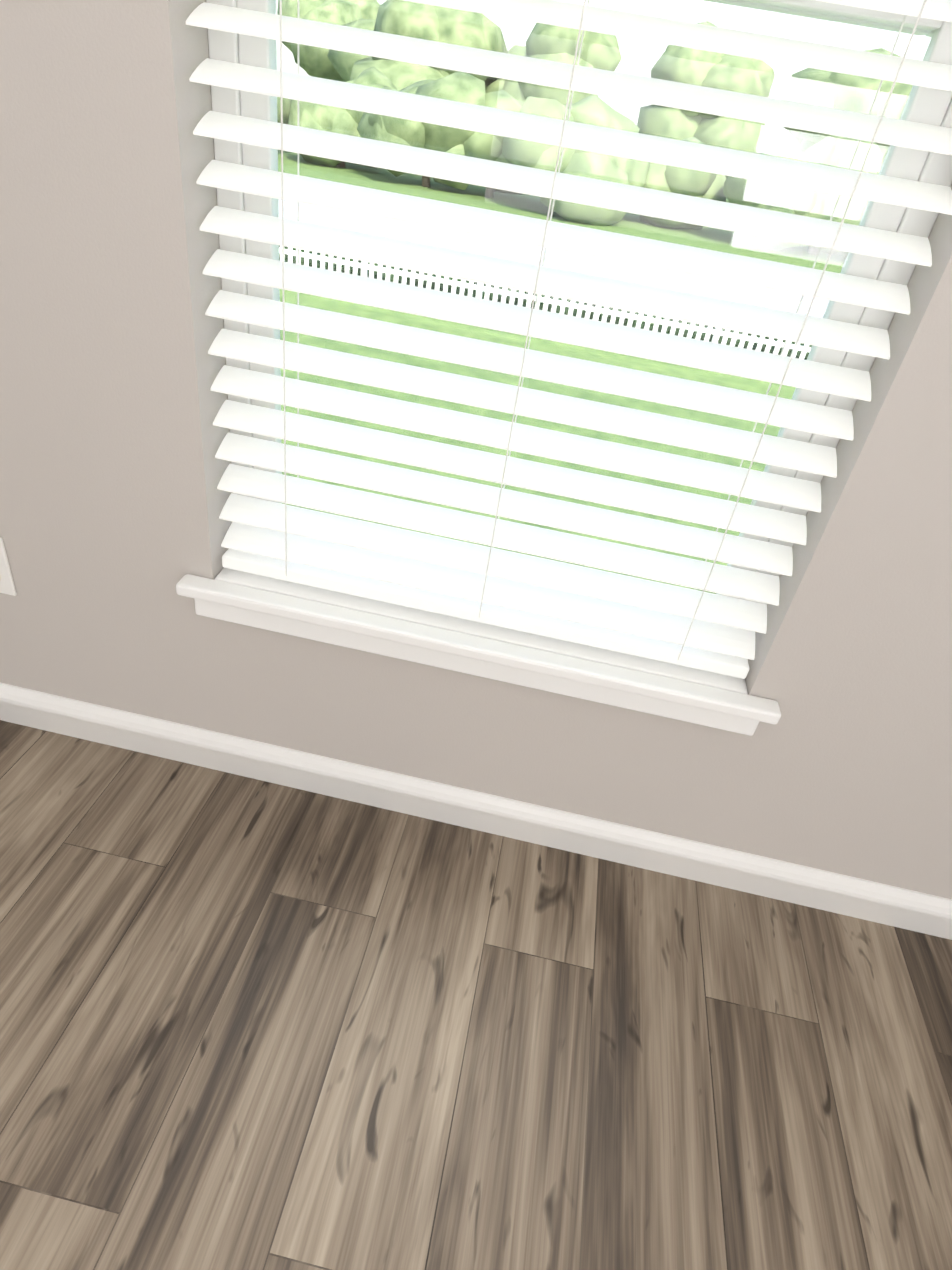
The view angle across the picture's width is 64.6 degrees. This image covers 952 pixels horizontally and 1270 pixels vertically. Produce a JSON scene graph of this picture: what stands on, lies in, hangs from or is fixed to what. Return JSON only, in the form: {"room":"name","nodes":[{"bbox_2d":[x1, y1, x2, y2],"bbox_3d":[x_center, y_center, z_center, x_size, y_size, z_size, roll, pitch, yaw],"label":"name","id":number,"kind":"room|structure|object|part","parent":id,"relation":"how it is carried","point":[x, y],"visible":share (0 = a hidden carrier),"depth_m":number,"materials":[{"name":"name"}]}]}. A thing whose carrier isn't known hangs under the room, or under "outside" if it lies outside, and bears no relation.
{"room":"empty room","nodes":[
{"label":"empty room","id":0,"kind":"room"},
{"bbox_2d":[0,720,951,1269],"bbox_3d":[-0.380,1.488,-0.116,3.380,0.120,4.200,12,36,3],"label":"floor","id":1,"kind":"structure","parent":0,"point":[250,1024],"depth_m":1.09,"materials":[{"name":"brown wood"}]},
{"bbox_2d":[0,0,951,898],"bbox_3d":[0.139,-0.671,0.783,3.080,2.440,0.150,12,36,3],"label":"wall","id":2,"kind":"structure","parent":0,"point":[114,528],"depth_m":1.12,"materials":[{"name":"beige paint"}]},
{"bbox_2d":[0,537,16,595],"bbox_3d":[-0.817,-0.120,1.265,0.070,0.114,0.007,12,36,3],"label":"electrical outlet","id":3,"kind":"object","parent":2,"relation":"attached to","point":[7,585],"visible":1,"depth_m":1.27,"materials":[{"name":"white plastic"}]},
{"bbox_2d":[0,683,951,939],"bbox_3d":[-0.037,0.318,1.400,3.080,0.088,0.014,12,36,3],"label":"baseboard","id":4,"kind":"structure","parent":2,"relation":"attached to","point":[881,903],"depth_m":1.39,"materials":[{"name":"white wood"}]},
{"bbox_2d":[186,0,951,735],"bbox_3d":[0.118,-0.663,0.783,0.918,1.698,0.166,12,36,3],"label":"window","id":5,"kind":"structure","parent":2,"relation":"in","point":[522,580],"depth_m":0.96,"materials":[{"name":"white plastic"}]},
{"bbox_3d":[-0.009,0.041,1.201,0.918,0.048,0.016,12,36,3],"label":"window sill apron","id":6,"kind":"part","parent":5,"relation":"part of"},
{"bbox_2d":[176,568,780,723],"bbox_3d":[0.002,-0.005,1.207,0.952,0.022,0.123,12,36,3],"label":"stool","id":7,"kind":"object","parent":5,"relation":"attached to","point":[627,673],"visible":0.77,"depth_m":1.17,"materials":[{"name":"white wood"}]},
{"bbox_3d":[0.009,-0.042,1.202,0.846,0.022,0.050,12,36,3],"label":"window blind bottom rail","id":8,"kind":"part","parent":5,"relation":"part of","materials":[{"name":"white plastic"}]},
{"bbox_3d":[0.075,-0.397,1.018,0.792,0.830,0.026,12,36,3],"label":"window sash","id":9,"kind":"part","parent":5,"relation":"part of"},
{"bbox_3d":[0.186,-1.034,0.593,0.792,0.795,0.026,12,36,3],"label":"window sash","id":10,"kind":"part","parent":5,"relation":"part of","materials":[{"name":"white"}]},
{"bbox_2d":[279,245,811,359],"bbox_3d":[2.350,-7.029,16.733,55.169,1.796,1.500,12,36,3],"label":"hedge","id":11,"kind":"object","parent":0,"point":[668,330],"depth_m":16.15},
{"label":"outside","id":12,"kind":"structure","parent":0,"visible":0},
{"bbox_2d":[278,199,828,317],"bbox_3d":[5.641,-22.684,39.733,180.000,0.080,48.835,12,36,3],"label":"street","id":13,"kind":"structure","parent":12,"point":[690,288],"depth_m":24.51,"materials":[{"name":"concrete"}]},
{"bbox_3d":[0.226,-1.308,0.279,0.854,0.047,0.062,12,36,3],"label":"blind headrail","id":14,"kind":"object","parent":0,"visible":0},
{"bbox_2d":[279,0,299,575],"bbox_3d":[-0.194,-0.719,0.746,0.002,1.561,0.002,12,36,3],"label":"blind cord","id":15,"kind":"object","parent":14,"relation":"hanging from","point":[280,1],"depth_m":0.92,"materials":[{"name":"white fabric"}]},
{"bbox_2d":[478,0,589,617],"bbox_3d":[0.112,-0.653,0.728,0.002,1.561,0.002,12,36,3],"label":"blind cord","id":16,"kind":"object","parent":14,"relation":"hanging from","point":[543,264],"depth_m":0.89,"materials":[{"name":"white fabric"}]},
{"bbox_2d":[677,0,926,659],"bbox_3d":[0.419,-0.587,0.709,0.002,1.561,0.002,12,36,3],"label":"blind cord","id":17,"kind":"object","parent":14,"relation":"hanging from","point":[924,2],"depth_m":0.85,"materials":[{"name":"white fabric"}]},
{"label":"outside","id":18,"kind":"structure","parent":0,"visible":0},
{"bbox_2d":[278,100,845,593],"bbox_3d":[14.953,-53.417,84.579,240.000,0.300,199.830,12,36,3],"label":"lawn","id":19,"kind":"structure","parent":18,"point":[496,202],"depth_m":15.31,"materials":[{"name":"green plant"}]},
{"bbox_2d":[337,161,344,167],"bbox_3d":[-6.690,-24.454,37.616,0.477,1.916,0.436,12,36,3],"label":"trunk","id":20,"kind":"object","parent":19,"relation":"on","point":[339,164],"depth_m":37.97,"materials":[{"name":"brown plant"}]},
{"bbox_2d":[421,176,429,186],"bbox_3d":[-2.298,-22.501,35.700,0.504,2.222,0.440,12,36,3],"label":"trunk","id":21,"kind":"object","parent":19,"relation":"on","point":[426,180],"depth_m":36.07,"materials":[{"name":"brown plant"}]},
{"bbox_2d":[288,66,485,189],"bbox_3d":[-4.183,-24.472,36.095,10.491,5.013,7.657,12,36,3],"label":"bush","id":22,"kind":"object","parent":21,"relation":"attached to","point":[427,127],"depth_m":33.96,"materials":[{"name":"green plant"}]},
{"bbox_2d":[485,187,493,197],"bbox_3d":[0.745,-21.859,35.906,0.455,1.788,0.437,12,36,3],"label":"trunk","id":23,"kind":"object","parent":19,"relation":"on","point":[488,190],"depth_m":36.18,"materials":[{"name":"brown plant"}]},
{"bbox_2d":[279,246,810,359],"bbox_3d":[1.813,-6.876,15.864,54.122,1.320,0.155,12,36,3],"label":"fence","id":24,"kind":"object","parent":19,"relation":"on","point":[554,300],"depth_m":15.79,"materials":[{"name":"white"}]},
{"bbox_2d":[752,239,760,247],"bbox_3d":[13.246,-18.826,34.795,0.444,1.668,0.402,12,36,3],"label":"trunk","id":25,"kind":"object","parent":19,"relation":"on","point":[754,244],"depth_m":35.10,"materials":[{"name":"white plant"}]},
{"bbox_2d":[807,246,817,253],"bbox_3d":[16.313,-19.186,35.654,0.503,2.081,0.504,12,36,3],"label":"trunk","id":26,"kind":"object","parent":19,"relation":"on","point":[811,250],"depth_m":36.02,"materials":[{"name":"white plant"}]},
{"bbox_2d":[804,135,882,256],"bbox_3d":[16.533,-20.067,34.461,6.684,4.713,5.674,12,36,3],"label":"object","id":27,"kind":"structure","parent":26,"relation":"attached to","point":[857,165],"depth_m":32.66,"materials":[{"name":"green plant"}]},
{"bbox_3d":[-11.432,-25.150,37.485,0.548,1.873,0.549,12,36,3],"label":"trunk","id":28,"kind":"object","parent":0,"visible":0},
{"bbox_2d":[277,97,291,123],"bbox_3d":[-12.160,-25.501,36.502,5.309,5.117,6.233,12,36,3],"label":"bush","id":29,"kind":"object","parent":28,"relation":"attached to","point":[287,103],"depth_m":37.37,"materials":[{"name":"green plant"}]},
{"bbox_3d":[3.974,-20.620,34.969,0.562,1.763,0.563,12,36,3],"label":"trunk","id":30,"kind":"object","parent":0,"visible":0},
{"bbox_2d":[463,90,822,250],"bbox_3d":[7.423,-21.356,35.047,17.475,5.566,9.384,12,36,3],"label":"bush","id":31,"kind":"object","parent":30,"relation":"attached to","point":[608,159],"depth_m":32.62,"materials":[{"name":"green plant"}]},
{"bbox_3d":[-10.837,-41.369,57.987,0.689,4.207,0.689,12,36,3],"label":"trunk","id":32,"kind":"object","parent":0,"visible":0},
{"bbox_2d":[277,0,379,81],"bbox_3d":[-10.838,-44.398,55.961,7.480,6.288,9.319,12,36,3],"label":"crown","id":33,"kind":"object","parent":32,"relation":"attached to","point":[305,5],"depth_m":53.22,"materials":[{"name":"green plant"}]},
{"bbox_3d":[-4.691,-33.650,49.122,0.840,3.822,0.840,12,36,3],"label":"trunk","id":34,"kind":"object","parent":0,"visible":0},
{"bbox_2d":[327,0,507,90],"bbox_3d":[-4.068,-35.934,47.796,11.957,9.563,10.495,12,36,3],"label":"crown","id":35,"kind":"object","parent":34,"relation":"attached to","point":[430,21],"depth_m":44.19,"materials":[{"name":"green plant"}]},
{"bbox_3d":[4.212,-33.408,50.222,0.696,4.595,0.696,12,36,3],"label":"trunk","id":36,"kind":"object","parent":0,"visible":0},
{"bbox_2d":[485,23,621,104],"bbox_3d":[4.657,-35.626,48.858,8.786,7.850,9.403,12,36,3],"label":"crown","id":37,"kind":"object","parent":36,"relation":"attached to","point":[557,47],"depth_m":45.33,"materials":[{"name":"green plant"}]},
{"bbox_3d":[15.775,-34.700,54.411,0.734,4.999,0.734,12,36,3],"label":"trunk","id":38,"kind":"object","parent":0,"visible":0},
{"bbox_2d":[637,21,774,178],"bbox_3d":[16.023,-36.568,52.078,9.060,9.000,8.212,12,36,3],"label":"bush","id":39,"kind":"object","parent":38,"relation":"attached to","point":[681,132],"depth_m":49.78,"materials":[{"name":"green plant"}]},
{"bbox_3d":[25.593,-33.172,55.046,0.802,4.531,0.802,12,36,3],"label":"trunk","id":40,"kind":"object","parent":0,"visible":0},
{"bbox_2d":[778,48,912,161],"bbox_3d":[25.994,-35.580,52.680,10.002,8.761,8.885,12,36,3],"label":"bush","id":41,"kind":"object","parent":40,"relation":"attached to","point":[858,105],"depth_m":49.73,"materials":[{"name":"green plant"}]}
]}

